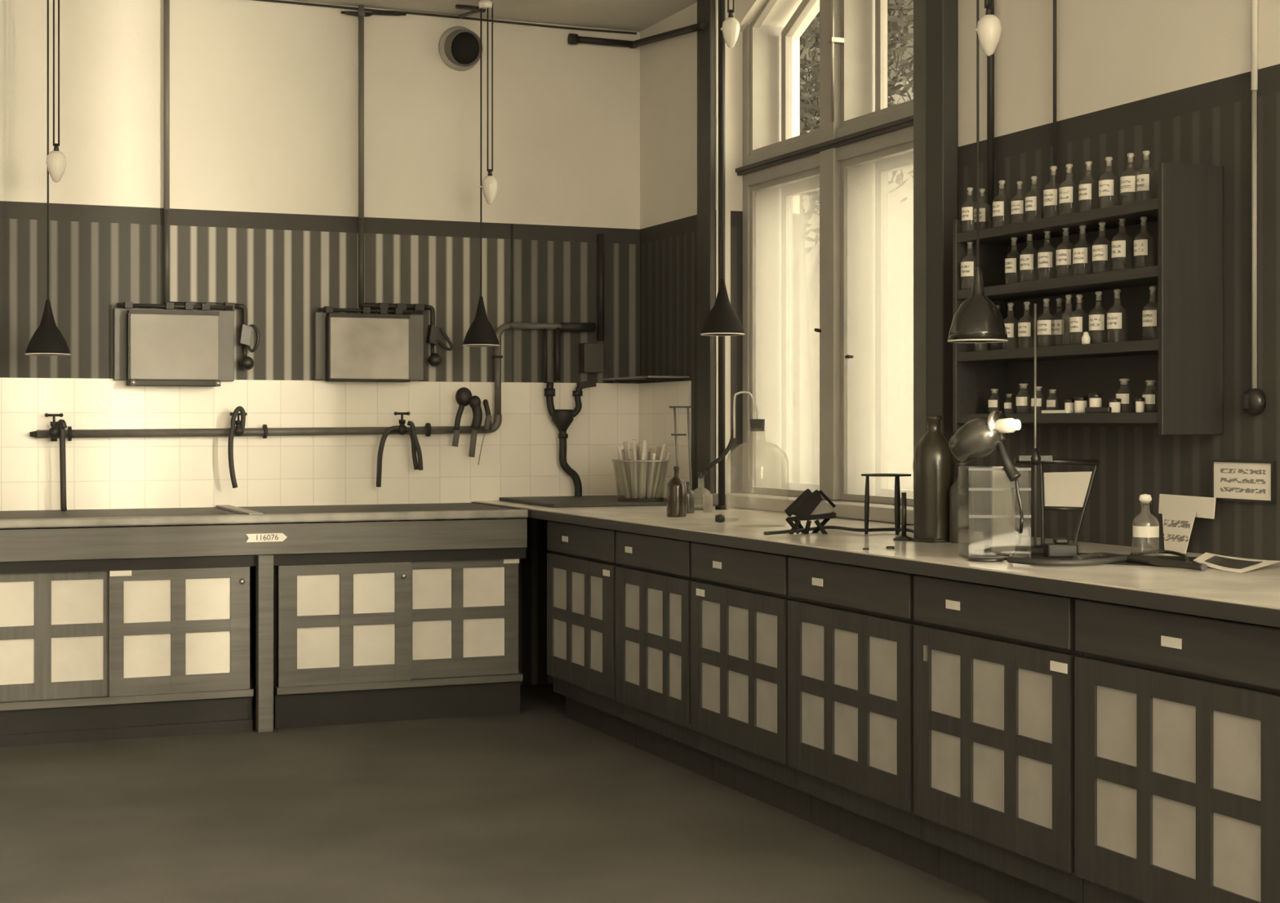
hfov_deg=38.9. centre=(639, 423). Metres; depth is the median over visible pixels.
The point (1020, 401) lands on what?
jar
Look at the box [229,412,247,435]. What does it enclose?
water tap
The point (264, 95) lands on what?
wall
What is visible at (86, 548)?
bench
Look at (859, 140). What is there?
window
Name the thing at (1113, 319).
bottle
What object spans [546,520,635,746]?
base cabinet
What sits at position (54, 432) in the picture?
water tap
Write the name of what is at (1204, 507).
note card
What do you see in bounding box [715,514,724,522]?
stopper
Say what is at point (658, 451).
test tube
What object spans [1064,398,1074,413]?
pot
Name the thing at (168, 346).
box
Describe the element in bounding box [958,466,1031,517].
rack
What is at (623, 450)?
test tube
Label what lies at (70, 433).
pipe
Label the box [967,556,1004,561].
disc
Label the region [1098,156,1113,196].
bottle
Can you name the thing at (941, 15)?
trim
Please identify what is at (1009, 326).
bottle
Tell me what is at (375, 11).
pipe
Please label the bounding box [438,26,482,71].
ventilator
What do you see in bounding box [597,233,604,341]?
pipe
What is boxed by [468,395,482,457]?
clamp
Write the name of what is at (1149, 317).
bottle
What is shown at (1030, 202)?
bottle
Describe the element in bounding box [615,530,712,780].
base cabinet
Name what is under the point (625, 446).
test tube
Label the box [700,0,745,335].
pendant lamp
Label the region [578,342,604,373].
meter box
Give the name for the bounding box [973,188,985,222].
bottle
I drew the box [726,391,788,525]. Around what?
flask
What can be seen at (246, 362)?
conduit
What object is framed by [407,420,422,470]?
hose
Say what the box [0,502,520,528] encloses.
countertop
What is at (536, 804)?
floor
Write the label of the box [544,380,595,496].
trap
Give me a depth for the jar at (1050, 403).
5.89 m
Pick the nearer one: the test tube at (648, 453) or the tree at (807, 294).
the test tube at (648, 453)
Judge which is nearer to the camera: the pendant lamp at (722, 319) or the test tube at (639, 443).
the pendant lamp at (722, 319)
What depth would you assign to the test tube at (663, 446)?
8.72 m
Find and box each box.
[113,301,234,386]
[313,306,423,382]
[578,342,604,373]
[1044,537,1078,557]
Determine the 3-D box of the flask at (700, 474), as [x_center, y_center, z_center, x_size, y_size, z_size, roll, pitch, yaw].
[0.278,0.305,8.236,0.100,0.172,0.100,0,0,-23]
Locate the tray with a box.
[499,495,698,507]
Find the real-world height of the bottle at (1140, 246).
0.162 m
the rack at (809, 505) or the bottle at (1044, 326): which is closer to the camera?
the bottle at (1044, 326)
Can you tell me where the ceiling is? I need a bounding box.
[288,0,697,31]
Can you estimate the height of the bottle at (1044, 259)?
0.172 m
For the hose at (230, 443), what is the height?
0.286 m
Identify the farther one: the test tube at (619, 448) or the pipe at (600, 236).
the pipe at (600, 236)
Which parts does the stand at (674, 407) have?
leg, leg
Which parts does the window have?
sash, sash, sash, sash, sill, handle, moulding, rod, handle, sash, sash, sash, sash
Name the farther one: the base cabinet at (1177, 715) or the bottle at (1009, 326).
the bottle at (1009, 326)
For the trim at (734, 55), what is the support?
attached to the wall at (1170, 80)
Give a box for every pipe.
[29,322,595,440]
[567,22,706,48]
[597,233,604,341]
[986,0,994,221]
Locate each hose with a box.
[58,425,66,511]
[227,427,237,488]
[230,405,245,431]
[376,425,399,487]
[404,426,418,470]
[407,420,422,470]
[701,428,736,475]
[763,525,938,542]
[1006,555,1144,565]
[1072,551,1207,571]
[1129,550,1189,561]
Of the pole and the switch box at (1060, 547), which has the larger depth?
the pole
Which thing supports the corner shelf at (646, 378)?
attached to the wall at (1170, 80)
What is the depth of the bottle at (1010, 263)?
6.08 m
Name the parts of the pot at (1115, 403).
pot lid, pot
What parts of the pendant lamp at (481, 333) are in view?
lamp cord, lamp shade, weight cord, weight cord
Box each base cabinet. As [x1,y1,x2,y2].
[0,566,253,746]
[250,558,523,728]
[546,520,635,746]
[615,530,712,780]
[690,542,811,822]
[787,555,939,878]
[913,574,1083,902]
[1074,598,1279,902]
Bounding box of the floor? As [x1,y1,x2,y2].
[0,683,995,902]
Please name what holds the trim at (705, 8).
attached to the wall at (1170, 80)
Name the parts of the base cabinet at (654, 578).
label plate, drawer, door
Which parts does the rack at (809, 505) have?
plate, rod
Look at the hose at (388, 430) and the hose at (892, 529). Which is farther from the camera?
the hose at (388, 430)
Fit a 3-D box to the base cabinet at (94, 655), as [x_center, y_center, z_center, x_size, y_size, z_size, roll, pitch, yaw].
[-2.774,0.981,7.890,2.016,0.718,0.858,0,0,-23]
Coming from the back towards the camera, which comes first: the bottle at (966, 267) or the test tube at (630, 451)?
the test tube at (630, 451)
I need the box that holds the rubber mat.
[974,548,1197,566]
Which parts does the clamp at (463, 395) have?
handle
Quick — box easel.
[1014,457,1099,545]
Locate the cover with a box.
[885,546,894,548]
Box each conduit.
[164,0,259,370]
[357,4,453,366]
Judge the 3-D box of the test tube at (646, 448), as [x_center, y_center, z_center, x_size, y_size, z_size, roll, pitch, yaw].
[0.023,0.239,8.738,0.022,0.243,0.044,0,0,-35]
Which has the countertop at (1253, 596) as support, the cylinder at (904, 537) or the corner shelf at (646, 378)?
the cylinder at (904, 537)
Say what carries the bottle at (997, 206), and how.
on the shelf unit at (1183, 353)
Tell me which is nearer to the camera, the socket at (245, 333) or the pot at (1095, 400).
the pot at (1095, 400)
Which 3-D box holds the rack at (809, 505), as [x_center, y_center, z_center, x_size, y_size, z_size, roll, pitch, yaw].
[0.606,0.317,6.460,0.182,0.168,0.074,0,0,0]
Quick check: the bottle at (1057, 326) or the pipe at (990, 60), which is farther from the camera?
the pipe at (990, 60)
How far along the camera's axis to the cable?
6.12 m
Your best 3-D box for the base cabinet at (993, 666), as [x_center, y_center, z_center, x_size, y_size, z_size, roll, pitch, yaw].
[1.336,0.887,5.111,0.859,0.906,0.776,0,0,-23]
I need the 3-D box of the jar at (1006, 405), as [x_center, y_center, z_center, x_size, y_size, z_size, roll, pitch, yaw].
[1.248,-0.067,6.131,0.033,0.068,0.033,0,0,-28]
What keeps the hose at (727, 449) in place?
on the flask at (700, 474)
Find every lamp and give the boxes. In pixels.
[24,0,71,355]
[462,0,499,346]
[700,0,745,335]
[947,0,1008,342]
[948,409,1060,559]
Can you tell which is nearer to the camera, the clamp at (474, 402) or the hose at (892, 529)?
the hose at (892, 529)
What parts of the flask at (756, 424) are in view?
carboy glass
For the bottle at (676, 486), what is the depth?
7.58 m
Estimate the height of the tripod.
0.211 m
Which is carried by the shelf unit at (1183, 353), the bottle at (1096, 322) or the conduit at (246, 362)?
the bottle at (1096, 322)
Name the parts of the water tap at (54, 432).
tap handle, spout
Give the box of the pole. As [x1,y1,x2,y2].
[715,0,728,509]
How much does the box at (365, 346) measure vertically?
0.366 m
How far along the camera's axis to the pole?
8.24 m
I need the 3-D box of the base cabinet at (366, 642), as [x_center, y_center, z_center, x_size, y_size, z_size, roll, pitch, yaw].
[-1.226,0.981,8.532,1.132,0.718,0.858,0,0,-23]
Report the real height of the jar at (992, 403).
0.086 m
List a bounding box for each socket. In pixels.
[238,324,252,345]
[426,324,439,345]
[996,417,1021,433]
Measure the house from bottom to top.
10.300 m
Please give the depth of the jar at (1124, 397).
5.54 m
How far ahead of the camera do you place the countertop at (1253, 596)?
5.34 m
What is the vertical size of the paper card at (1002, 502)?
0.250 m
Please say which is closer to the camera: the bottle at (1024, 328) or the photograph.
the photograph
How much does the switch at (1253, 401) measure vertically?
2.036 m
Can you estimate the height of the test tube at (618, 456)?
0.238 m
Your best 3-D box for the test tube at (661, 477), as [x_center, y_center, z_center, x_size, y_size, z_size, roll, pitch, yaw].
[0.110,0.247,8.760,0.075,0.226,0.022,0,0,3]
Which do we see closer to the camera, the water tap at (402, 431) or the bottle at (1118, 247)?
the bottle at (1118, 247)
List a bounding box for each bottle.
[666,466,686,517]
[685,481,694,513]
[911,415,955,542]
[949,460,973,543]
[960,241,973,288]
[961,186,973,220]
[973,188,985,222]
[992,180,1009,216]
[1001,302,1013,348]
[1004,236,1017,272]
[1011,181,1023,214]
[1017,301,1030,336]
[1019,234,1034,270]
[1025,176,1043,218]
[1037,231,1052,279]
[1037,297,1051,334]
[1043,165,1057,217]
[1051,297,1064,334]
[1056,227,1071,265]
[1058,164,1075,204]
[1061,294,1075,345]
[1069,293,1082,332]
[1072,225,1092,275]
[1079,160,1092,199]
[1088,291,1104,330]
[1092,222,1107,261]
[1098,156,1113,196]
[1106,288,1126,328]
[1111,218,1125,257]
[1120,152,1138,192]
[1133,216,1154,265]
[1133,493,1159,555]
[1135,150,1156,201]
[1142,285,1156,326]
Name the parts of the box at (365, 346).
panel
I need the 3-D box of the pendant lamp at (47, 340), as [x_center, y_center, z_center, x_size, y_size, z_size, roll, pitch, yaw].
[-2.584,-1.179,7.914,0.194,1.759,0.194,0,0,-23]
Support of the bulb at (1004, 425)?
attached to the lamp at (979, 437)
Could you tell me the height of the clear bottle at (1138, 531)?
0.184 m
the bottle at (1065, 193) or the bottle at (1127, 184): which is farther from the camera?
the bottle at (1065, 193)
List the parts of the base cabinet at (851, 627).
label plate, drawer, door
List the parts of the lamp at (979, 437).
handle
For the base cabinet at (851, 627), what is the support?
on the floor
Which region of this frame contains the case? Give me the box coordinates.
[1084,406,1111,413]
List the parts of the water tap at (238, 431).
tap handle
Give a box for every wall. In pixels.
[0,0,639,701]
[640,0,1279,560]
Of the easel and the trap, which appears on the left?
the trap
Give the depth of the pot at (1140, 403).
5.42 m
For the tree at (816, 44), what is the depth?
23.00 m
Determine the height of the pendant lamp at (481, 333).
1.688 m
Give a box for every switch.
[1240,0,1266,415]
[1242,387,1266,415]
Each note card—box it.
[1158,493,1215,519]
[1161,508,1195,553]
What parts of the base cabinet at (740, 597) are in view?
label plate, label plate, drawer, door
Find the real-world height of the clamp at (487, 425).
0.155 m
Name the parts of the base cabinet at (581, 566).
label plate, drawer, door, label plate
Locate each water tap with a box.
[44,413,66,441]
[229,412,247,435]
[394,411,410,435]
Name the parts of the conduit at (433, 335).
ball knob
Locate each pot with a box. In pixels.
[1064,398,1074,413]
[1073,395,1088,413]
[1088,392,1102,413]
[1108,398,1121,413]
[1135,397,1145,412]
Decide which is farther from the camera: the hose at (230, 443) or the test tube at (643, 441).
the test tube at (643, 441)
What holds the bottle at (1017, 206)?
on the shelf unit at (1183, 353)
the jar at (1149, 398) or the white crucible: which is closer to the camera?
the jar at (1149, 398)
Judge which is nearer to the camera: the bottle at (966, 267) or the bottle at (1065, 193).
the bottle at (1065, 193)
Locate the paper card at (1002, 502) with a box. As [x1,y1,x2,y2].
[991,466,1015,551]
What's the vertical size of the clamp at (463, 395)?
0.297 m
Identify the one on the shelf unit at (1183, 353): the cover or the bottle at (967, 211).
the bottle at (967, 211)
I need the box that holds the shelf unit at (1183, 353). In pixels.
[952,161,1223,435]
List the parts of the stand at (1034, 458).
foot plate, rod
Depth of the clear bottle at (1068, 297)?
5.82 m
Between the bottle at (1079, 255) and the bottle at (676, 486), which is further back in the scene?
the bottle at (676, 486)
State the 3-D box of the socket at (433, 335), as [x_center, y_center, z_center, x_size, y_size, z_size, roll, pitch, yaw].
[-1.034,-0.442,9.065,0.056,0.102,0.060,0,0,-23]
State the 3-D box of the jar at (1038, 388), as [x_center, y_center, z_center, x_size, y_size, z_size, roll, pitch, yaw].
[1.312,-0.078,5.977,0.044,0.090,0.043,0,0,-28]
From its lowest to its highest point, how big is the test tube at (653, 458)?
0.222 m
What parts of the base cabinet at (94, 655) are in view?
door, label plate, rail, door, keyhole plate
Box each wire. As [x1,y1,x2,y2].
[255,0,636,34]
[511,223,512,322]
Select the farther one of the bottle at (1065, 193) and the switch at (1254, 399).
the bottle at (1065, 193)
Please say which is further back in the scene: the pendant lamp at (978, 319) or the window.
the window
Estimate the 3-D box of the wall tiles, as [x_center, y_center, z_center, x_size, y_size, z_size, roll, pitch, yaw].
[-3.408,0.115,7.767,7.650,0.651,0.660,0,0,-23]
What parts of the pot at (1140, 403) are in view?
pot lid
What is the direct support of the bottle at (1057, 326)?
on the shelf unit at (1183, 353)
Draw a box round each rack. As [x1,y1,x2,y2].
[784,488,835,533]
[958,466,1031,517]
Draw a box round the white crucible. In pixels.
[1081,331,1090,344]
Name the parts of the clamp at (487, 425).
handle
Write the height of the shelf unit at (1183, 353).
0.795 m
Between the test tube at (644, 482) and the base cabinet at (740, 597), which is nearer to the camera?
the base cabinet at (740, 597)
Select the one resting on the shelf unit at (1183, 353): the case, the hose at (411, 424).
the case
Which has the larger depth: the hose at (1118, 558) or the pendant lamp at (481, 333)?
the pendant lamp at (481, 333)
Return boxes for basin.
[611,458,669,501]
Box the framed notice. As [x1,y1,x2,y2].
[1210,458,1276,503]
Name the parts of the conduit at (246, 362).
ball knob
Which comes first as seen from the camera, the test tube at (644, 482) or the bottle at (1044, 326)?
the bottle at (1044, 326)
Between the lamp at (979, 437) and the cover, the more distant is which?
the cover
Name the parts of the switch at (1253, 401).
turn knob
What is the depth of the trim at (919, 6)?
6.90 m
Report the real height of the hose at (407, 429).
0.211 m
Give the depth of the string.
9.13 m
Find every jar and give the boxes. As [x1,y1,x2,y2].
[988,388,998,407]
[1004,393,1012,408]
[1015,383,1031,413]
[1031,386,1042,406]
[1046,389,1056,407]
[1115,378,1129,403]
[1142,380,1158,404]
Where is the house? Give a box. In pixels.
[800,0,913,489]
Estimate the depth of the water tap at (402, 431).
8.90 m
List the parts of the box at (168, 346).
panel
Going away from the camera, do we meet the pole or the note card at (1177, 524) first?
the note card at (1177, 524)
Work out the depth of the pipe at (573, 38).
9.33 m
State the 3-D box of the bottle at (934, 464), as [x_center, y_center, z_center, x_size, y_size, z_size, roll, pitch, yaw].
[0.978,0.182,6.038,0.151,0.417,0.151,0,0,-23]
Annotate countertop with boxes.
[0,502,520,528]
[471,500,1279,627]
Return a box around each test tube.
[616,445,630,498]
[617,456,626,497]
[622,441,631,497]
[622,448,630,497]
[629,449,635,498]
[631,439,638,498]
[635,444,638,497]
[638,442,641,497]
[639,439,645,498]
[642,440,646,498]
[645,448,648,476]
[645,451,650,496]
[645,453,648,491]
[646,452,652,497]
[647,452,656,498]
[650,446,661,497]
[651,443,666,497]
[655,451,671,497]
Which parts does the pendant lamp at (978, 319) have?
lamp cord, lamp shade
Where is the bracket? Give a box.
[455,4,485,17]
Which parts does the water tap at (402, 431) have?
tap handle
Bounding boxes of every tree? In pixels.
[800,0,913,484]
[800,16,894,231]
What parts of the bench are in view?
shadow rail, leg, number plate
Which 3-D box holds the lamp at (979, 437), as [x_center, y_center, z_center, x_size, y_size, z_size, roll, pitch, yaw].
[1.027,0.175,5.220,0.255,0.430,0.521,0,0,-2]
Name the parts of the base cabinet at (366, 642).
door, rail, keyhole plate, door, label plate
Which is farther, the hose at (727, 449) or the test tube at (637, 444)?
the test tube at (637, 444)
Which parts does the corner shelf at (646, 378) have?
glass plate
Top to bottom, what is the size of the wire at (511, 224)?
0.501 m
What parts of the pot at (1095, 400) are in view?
pot lid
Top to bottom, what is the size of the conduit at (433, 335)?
1.776 m
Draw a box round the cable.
[1053,0,1056,188]
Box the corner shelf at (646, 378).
[604,375,682,382]
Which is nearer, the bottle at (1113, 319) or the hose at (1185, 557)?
the hose at (1185, 557)
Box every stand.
[669,405,693,489]
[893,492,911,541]
[1015,303,1052,552]
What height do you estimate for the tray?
0.018 m
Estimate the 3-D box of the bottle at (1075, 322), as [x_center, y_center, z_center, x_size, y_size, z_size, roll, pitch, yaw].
[1.397,-0.329,5.770,0.059,0.164,0.059,0,0,-17]
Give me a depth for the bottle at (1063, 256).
5.81 m
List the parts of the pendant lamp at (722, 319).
lamp shade, lamp cord, weight cord, weight cord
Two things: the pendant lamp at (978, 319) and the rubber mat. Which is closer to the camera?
the rubber mat
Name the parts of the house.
cornice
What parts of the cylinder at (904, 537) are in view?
rod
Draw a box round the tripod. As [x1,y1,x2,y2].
[861,473,911,534]
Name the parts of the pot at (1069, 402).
pot lid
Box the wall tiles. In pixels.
[0,377,691,511]
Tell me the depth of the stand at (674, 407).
8.66 m
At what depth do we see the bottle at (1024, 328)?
6.01 m
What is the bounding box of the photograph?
[1193,552,1279,573]
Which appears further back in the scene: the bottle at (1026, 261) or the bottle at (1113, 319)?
the bottle at (1026, 261)
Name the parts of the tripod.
leg, leg, leg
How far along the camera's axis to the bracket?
8.78 m
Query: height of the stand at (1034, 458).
0.753 m
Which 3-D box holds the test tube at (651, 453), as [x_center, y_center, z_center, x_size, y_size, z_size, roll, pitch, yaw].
[0.050,0.248,8.722,0.022,0.224,0.052,0,0,-35]
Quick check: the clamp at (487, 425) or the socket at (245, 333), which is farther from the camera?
the clamp at (487, 425)
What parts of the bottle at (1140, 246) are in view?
bottle glass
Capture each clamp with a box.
[452,386,471,446]
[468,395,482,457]
[482,399,491,430]
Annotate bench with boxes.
[0,502,528,733]
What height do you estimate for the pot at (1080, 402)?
0.053 m
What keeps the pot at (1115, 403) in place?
on the shelf unit at (1183, 353)
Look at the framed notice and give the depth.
5.27 m
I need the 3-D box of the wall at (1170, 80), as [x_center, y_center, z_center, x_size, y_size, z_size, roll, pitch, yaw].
[4.063,-0.560,3.583,2.950,6.600,14.110,0,0,-23]
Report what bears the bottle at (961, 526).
on the countertop at (1253, 596)
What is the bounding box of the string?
[478,434,484,464]
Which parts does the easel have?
frame leg, frame leg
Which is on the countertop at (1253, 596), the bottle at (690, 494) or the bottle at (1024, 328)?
the bottle at (690, 494)
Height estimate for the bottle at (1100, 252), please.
0.167 m
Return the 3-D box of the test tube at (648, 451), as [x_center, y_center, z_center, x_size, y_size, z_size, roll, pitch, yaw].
[0.046,0.248,8.759,0.035,0.224,0.022,0,0,29]
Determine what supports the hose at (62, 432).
attached to the water tap at (54, 432)
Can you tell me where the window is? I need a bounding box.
[712,0,913,524]
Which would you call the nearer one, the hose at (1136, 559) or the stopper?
the hose at (1136, 559)
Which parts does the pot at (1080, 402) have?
pot lid, pot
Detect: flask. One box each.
[694,471,711,510]
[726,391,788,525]
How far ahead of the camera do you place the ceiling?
9.00 m
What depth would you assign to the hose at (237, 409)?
8.59 m
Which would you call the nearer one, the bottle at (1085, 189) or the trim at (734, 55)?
the bottle at (1085, 189)
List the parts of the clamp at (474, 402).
handle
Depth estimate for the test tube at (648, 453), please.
8.83 m
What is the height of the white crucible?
0.040 m
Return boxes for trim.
[697,0,715,505]
[715,0,742,493]
[913,0,925,524]
[925,0,958,481]
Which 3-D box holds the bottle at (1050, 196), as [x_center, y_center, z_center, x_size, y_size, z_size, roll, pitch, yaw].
[1.345,-0.749,5.897,0.064,0.178,0.064,0,0,-19]
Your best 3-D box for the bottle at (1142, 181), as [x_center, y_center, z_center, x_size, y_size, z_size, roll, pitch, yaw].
[1.538,-0.745,5.510,0.061,0.170,0.061,0,0,-12]

